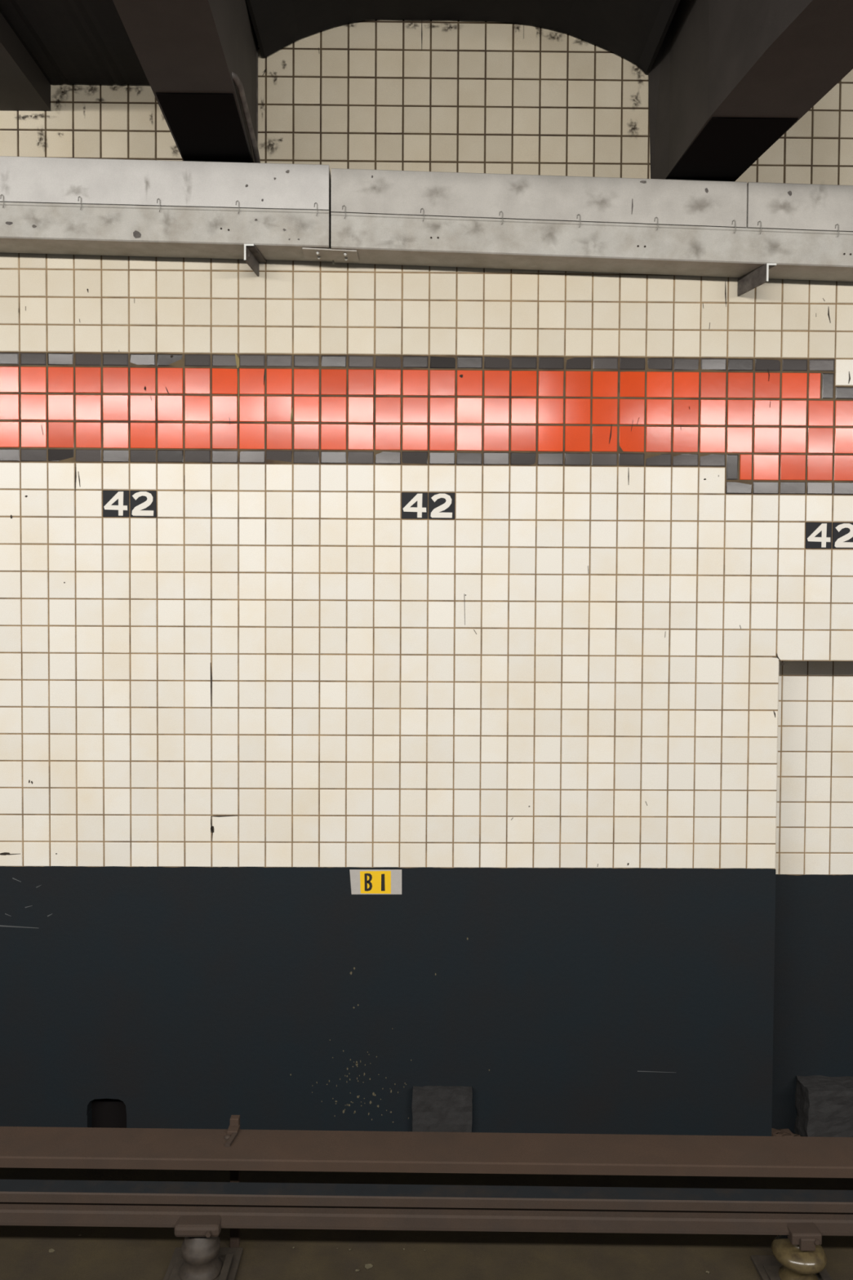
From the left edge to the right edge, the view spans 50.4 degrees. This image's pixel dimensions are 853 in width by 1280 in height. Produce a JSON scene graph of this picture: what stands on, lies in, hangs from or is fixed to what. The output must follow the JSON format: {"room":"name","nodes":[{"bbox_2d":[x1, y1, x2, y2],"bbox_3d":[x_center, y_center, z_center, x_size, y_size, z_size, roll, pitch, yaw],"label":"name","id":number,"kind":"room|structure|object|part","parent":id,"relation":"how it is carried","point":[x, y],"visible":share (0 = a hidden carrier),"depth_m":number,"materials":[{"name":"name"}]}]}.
{"room":"metro station","nodes":[
{"label":"metro station","id":0,"kind":"room"},
{"bbox_2d":[0,0,149,84],"bbox_3d":[-1.675,-3.450,3.853,0.932,0.833,2.288,0,2,-1],"label":"ceiling","id":1,"kind":"structure","parent":0,"point":[71,42],"depth_m":4.62,"materials":[{"name":"black paint"}]},
{"bbox_2d":[0,12,50,111],"bbox_3d":[-2.437,-3.386,3.864,0.741,0.972,2.320,0,2,-1],"label":"ceiling beam","id":2,"kind":"structure","parent":1,"relation":"attached to","point":[24,86],"depth_m":4.77,"materials":[{"name":"black metal"}]},
{"bbox_2d":[0,18,852,875],"bbox_3d":[0.011,-1.158,5.277,9.449,5.161,0.382,0,2,-1],"label":"wall","id":3,"kind":"structure","parent":0,"point":[577,666],"depth_m":5.10,"materials":[{"name":"beige tile"}]},
{"bbox_2d":[102,490,156,517],"bbox_3d":[-1.667,-0.764,5.088,0.302,0.150,0.011,0,2,-1],"label":"number plaque","id":4,"kind":"object","parent":3,"relation":"attached to","point":[143,504],"visible":1,"depth_m":5.08,"materials":[{"name":"black tile"}]},
{"bbox_2d":[0,155,359,262],"bbox_3d":[-2.537,-2.349,4.910,4.336,0.524,0.222,0,2,-1],"label":"cable duct","id":5,"kind":"object","parent":3,"relation":"attached to","point":[62,206],"visible":1,"depth_m":4.82,"materials":[{"name":"metal"}]},
{"bbox_3d":[-2.612,-2.459,4.910,4.184,0.306,0.213,0,2,-1],"label":"panel","id":6,"kind":"part","parent":5,"relation":"part of","materials":[{"name":"grey metal"}]},
{"bbox_3d":[-0.523,-2.095,4.928,0.307,0.018,0.140,0,2,-1],"label":"splice plate","id":7,"kind":"part","parent":5,"relation":"part of","materials":[{"name":"grey metal"}]},
{"bbox_2d":[244,244,266,275],"bbox_3d":[-0.937,-2.068,4.937,0.064,0.085,0.238,1,2,7],"label":"bracket","id":8,"kind":"object","parent":3,"relation":"attached to","point":[252,255],"visible":1,"depth_m":4.92,"materials":[{"name":"metal"}]},
{"bbox_2d":[256,42,257,146],"bbox_3d":[-0.943,-2.911,4.991,0.029,0.732,0.026,0,2,-1],"label":"conduit pipe","id":9,"kind":"object","parent":3,"relation":"attached to","point":[256,42],"visible":0.31,"depth_m":4.98,"materials":[{"name":"metal"}]},
{"bbox_2d":[349,869,401,894],"bbox_3d":[-0.288,1.375,5.150,0.297,0.142,0.006,0,2,-1],"label":"plate","id":10,"kind":"object","parent":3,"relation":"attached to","point":[363,882],"visible":1,"depth_m":5.15,"materials":[{"name":"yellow metal"}]},
{"bbox_2d":[0,866,776,1136],"bbox_3d":[-0.008,2.171,5.308,9.449,1.766,0.266,0,2,-1],"label":"lower wall panel","id":11,"kind":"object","parent":3,"relation":"attached to","point":[635,1001],"depth_m":5.17,"materials":[{"name":"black paint"}]},
{"bbox_2d":[401,492,454,519],"bbox_3d":[0.010,-0.755,5.103,0.302,0.150,0.011,0,2,-1],"label":"number plaque","id":12,"kind":"object","parent":3,"relation":"attached to","point":[414,504],"visible":1,"depth_m":5.10,"materials":[{"name":"black tile"}]},
{"bbox_2d":[330,168,852,281],"bbox_3d":[2.117,-2.219,4.955,5.254,0.561,0.222,0,2,-1],"label":"cable duct","id":13,"kind":"object","parent":3,"relation":"attached to","point":[486,220],"visible":1,"depth_m":4.84,"materials":[{"name":"metal"}]},
{"bbox_3d":[0.601,-2.363,4.941,2.221,0.291,0.213,0,2,-1],"label":"panel","id":14,"kind":"part","parent":13,"relation":"part of","materials":[{"name":"grey metal"}]},
{"bbox_3d":[3.232,-2.281,4.966,3.024,0.325,0.213,0,2,-1],"label":"panel","id":15,"kind":"part","parent":13,"relation":"part of","materials":[{"name":"grey metal"}]},
{"bbox_2d":[737,262,776,296],"bbox_3d":[1.809,-1.971,4.963,0.053,0.095,0.258,0,2,-19],"label":"bracket","id":16,"kind":"object","parent":3,"relation":"attached to","point":[758,277],"visible":1,"depth_m":4.95,"materials":[{"name":"metal"}]},
{"bbox_2d":[771,874,852,1135],"bbox_3d":[2.511,2.235,5.517,1.071,1.656,0.120,0,2,-1],"label":"lower wall panel","id":17,"kind":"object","parent":3,"relation":"attached to","point":[813,1023],"depth_m":5.45,"materials":[{"name":"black paint"}]},
{"bbox_2d":[805,522,852,548],"bbox_3d":[2.295,-0.591,5.127,0.302,0.149,0.011,0,2,-1],"label":"number plaque","id":18,"kind":"object","parent":3,"relation":"attached to","point":[818,535],"visible":1,"depth_m":5.12,"materials":[{"name":"black tile"}]},
{"bbox_2d":[0,1167,852,1279],"bbox_3d":[-0.048,3.024,3.553,13.000,0.186,3.900,0,2,-1],"label":"floor","id":19,"kind":"structure","parent":0,"point":[100,1253],"depth_m":4.47,"materials":[{"name":"brown concrete"}]},
{"bbox_2d":[163,1247,243,1279],"bbox_3d":[-1.054,2.982,3.930,0.330,0.021,0.975,0,2,-1],"label":"tie","id":20,"kind":"object","parent":19,"relation":"on","point":[237,1251],"visible":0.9,"depth_m":4.34,"materials":[{"name":"brown wood"}]},
{"bbox_2d":[168,1214,233,1279],"bbox_3d":[-1.056,2.826,4.236,0.270,0.277,0.215,0,2,-1],"label":"insulator","id":21,"kind":"object","parent":20,"relation":"on","point":[200,1260],"visible":0.93,"depth_m":4.18,"materials":[{"name":"ceramic"}]},
{"bbox_3d":[-1.057,2.949,4.232,0.270,0.031,0.200,0,2,-1],"label":"plate","id":22,"kind":"part","parent":21,"relation":"part of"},
{"bbox_2d":[0,1179,852,1235],"bbox_3d":[-0.052,2.660,4.261,12.600,0.307,0.136,0,2,-1],"label":"rail","id":23,"kind":"object","parent":21,"relation":"on","point":[28,1202],"visible":1,"depth_m":4.23,"materials":[{"name":"brown metal"}]},
{"bbox_2d":[48,1234,709,1273],"bbox_3d":[-0.218,2.993,4.420,3.218,0.047,0.494,0,2,-6],"label":"scraps","id":24,"kind":"object","parent":19,"relation":"on","point":[367,1266],"visible":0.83,"depth_m":4.34,"materials":[{"name":"beige paint"}]},
{"bbox_2d":[0,1115,852,1247],"bbox_3d":[-0.053,2.678,4.337,12.600,0.739,0.288,0,2,-1],"label":"board","id":25,"kind":"object","parent":19,"relation":"on","point":[233,1149],"visible":0.97,"depth_m":4.27,"materials":[{"name":"brown wood"}]},
{"bbox_2d":[411,1085,472,1132],"bbox_3d":[0.086,2.768,5.176,0.349,0.436,0.054,0,2,-1],"label":"concrete block","id":26,"kind":"object","parent":19,"relation":"on","point":[444,1108],"visible":0.57,"depth_m":5.15,"materials":[{"name":"grey concrete"}]},
{"bbox_2d":[771,1126,795,1136],"bbox_3d":[2.104,2.966,5.348,0.230,0.129,0.166,0,2,-1],"label":"chunk","id":27,"kind":"object","parent":19,"relation":"on","point":[778,1131],"visible":0.17,"depth_m":5.37,"materials":[{"name":"stone"}]},
{"bbox_2d":[751,1255,832,1279],"bbox_3d":[1.757,3.037,3.957,0.330,0.021,0.975,0,2,-1],"label":"tie","id":28,"kind":"object","parent":19,"relation":"on","point":[758,1261],"visible":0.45,"depth_m":4.38,"materials":[{"name":"brown wood"}]},
{"bbox_2d":[763,1222,830,1279],"bbox_3d":[1.755,2.879,4.270,0.270,0.280,0.244,0,2,-1],"label":"insulator","id":29,"kind":"object","parent":28,"relation":"on","point":[801,1254],"visible":0.93,"depth_m":4.21,"materials":[{"name":"brown ceramic"}]},
{"bbox_3d":[1.755,3.004,4.258,0.270,0.031,0.200,0,2,-1],"label":"plate","id":30,"kind":"part","parent":29,"relation":"part of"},
{"bbox_2d":[795,1076,852,1137],"bbox_3d":[2.558,2.829,5.387,0.671,0.405,0.192,0,2,-1],"label":"concrete block","id":31,"kind":"object","parent":19,"relation":"on","point":[824,1104],"visible":0.72,"depth_m":5.30,"materials":[{"name":"grey concrete"}]},
{"bbox_2d":[245,0,680,73],"bbox_3d":[0.175,-3.487,3.869,2.147,0.739,2.288,0,2,-1],"label":"ceiling","id":32,"kind":"structure","parent":0,"point":[634,30],"depth_m":4.87,"materials":[{"name":"black paint"}]},
{"bbox_2d":[112,0,257,162],"bbox_3d":[-1.065,-3.203,3.866,0.386,1.321,2.305,0,2,-3],"label":"ceiling beam","id":33,"kind":"structure","parent":32,"relation":"attached to","point":[188,52],"depth_m":4.16,"materials":[{"name":"black metal"}]},
{"bbox_3d":[-1.106,-2.567,4.633,0.394,0.005,0.788,0,2,-1],"label":"bearing plate","id":34,"kind":"part","parent":33,"relation":"part of","materials":[{"name":"metal"}]},
{"bbox_2d":[231,71,260,163],"bbox_3d":[-0.893,-2.568,4.531,0.063,0.094,0.799,0,2,-1],"label":"conduit pipe","id":35,"kind":"object","parent":33,"relation":"attached to","point":[236,79],"visible":0.73,"depth_m":4.47,"materials":[{"name":"metal"}]},
{"bbox_3d":[3.054,-3.592,3.891,3.060,0.500,2.288,0,2,-1],"label":"ceiling","id":36,"kind":"structure","parent":0,"visible":0},
{"bbox_2d":[648,0,852,181],"bbox_3d":[1.609,-3.146,3.891,0.441,1.407,2.379,0,2,-9],"label":"ceiling beam","id":37,"kind":"structure","parent":36,"relation":"attached to","point":[727,79],"depth_m":4.21,"materials":[{"name":"black metal"}]},
{"bbox_3d":[1.507,-2.466,4.659,0.404,0.005,0.829,0,2,-6],"label":"bearing plate","id":38,"kind":"part","parent":37,"relation":"part of","materials":[{"name":"metal"}]}
]}

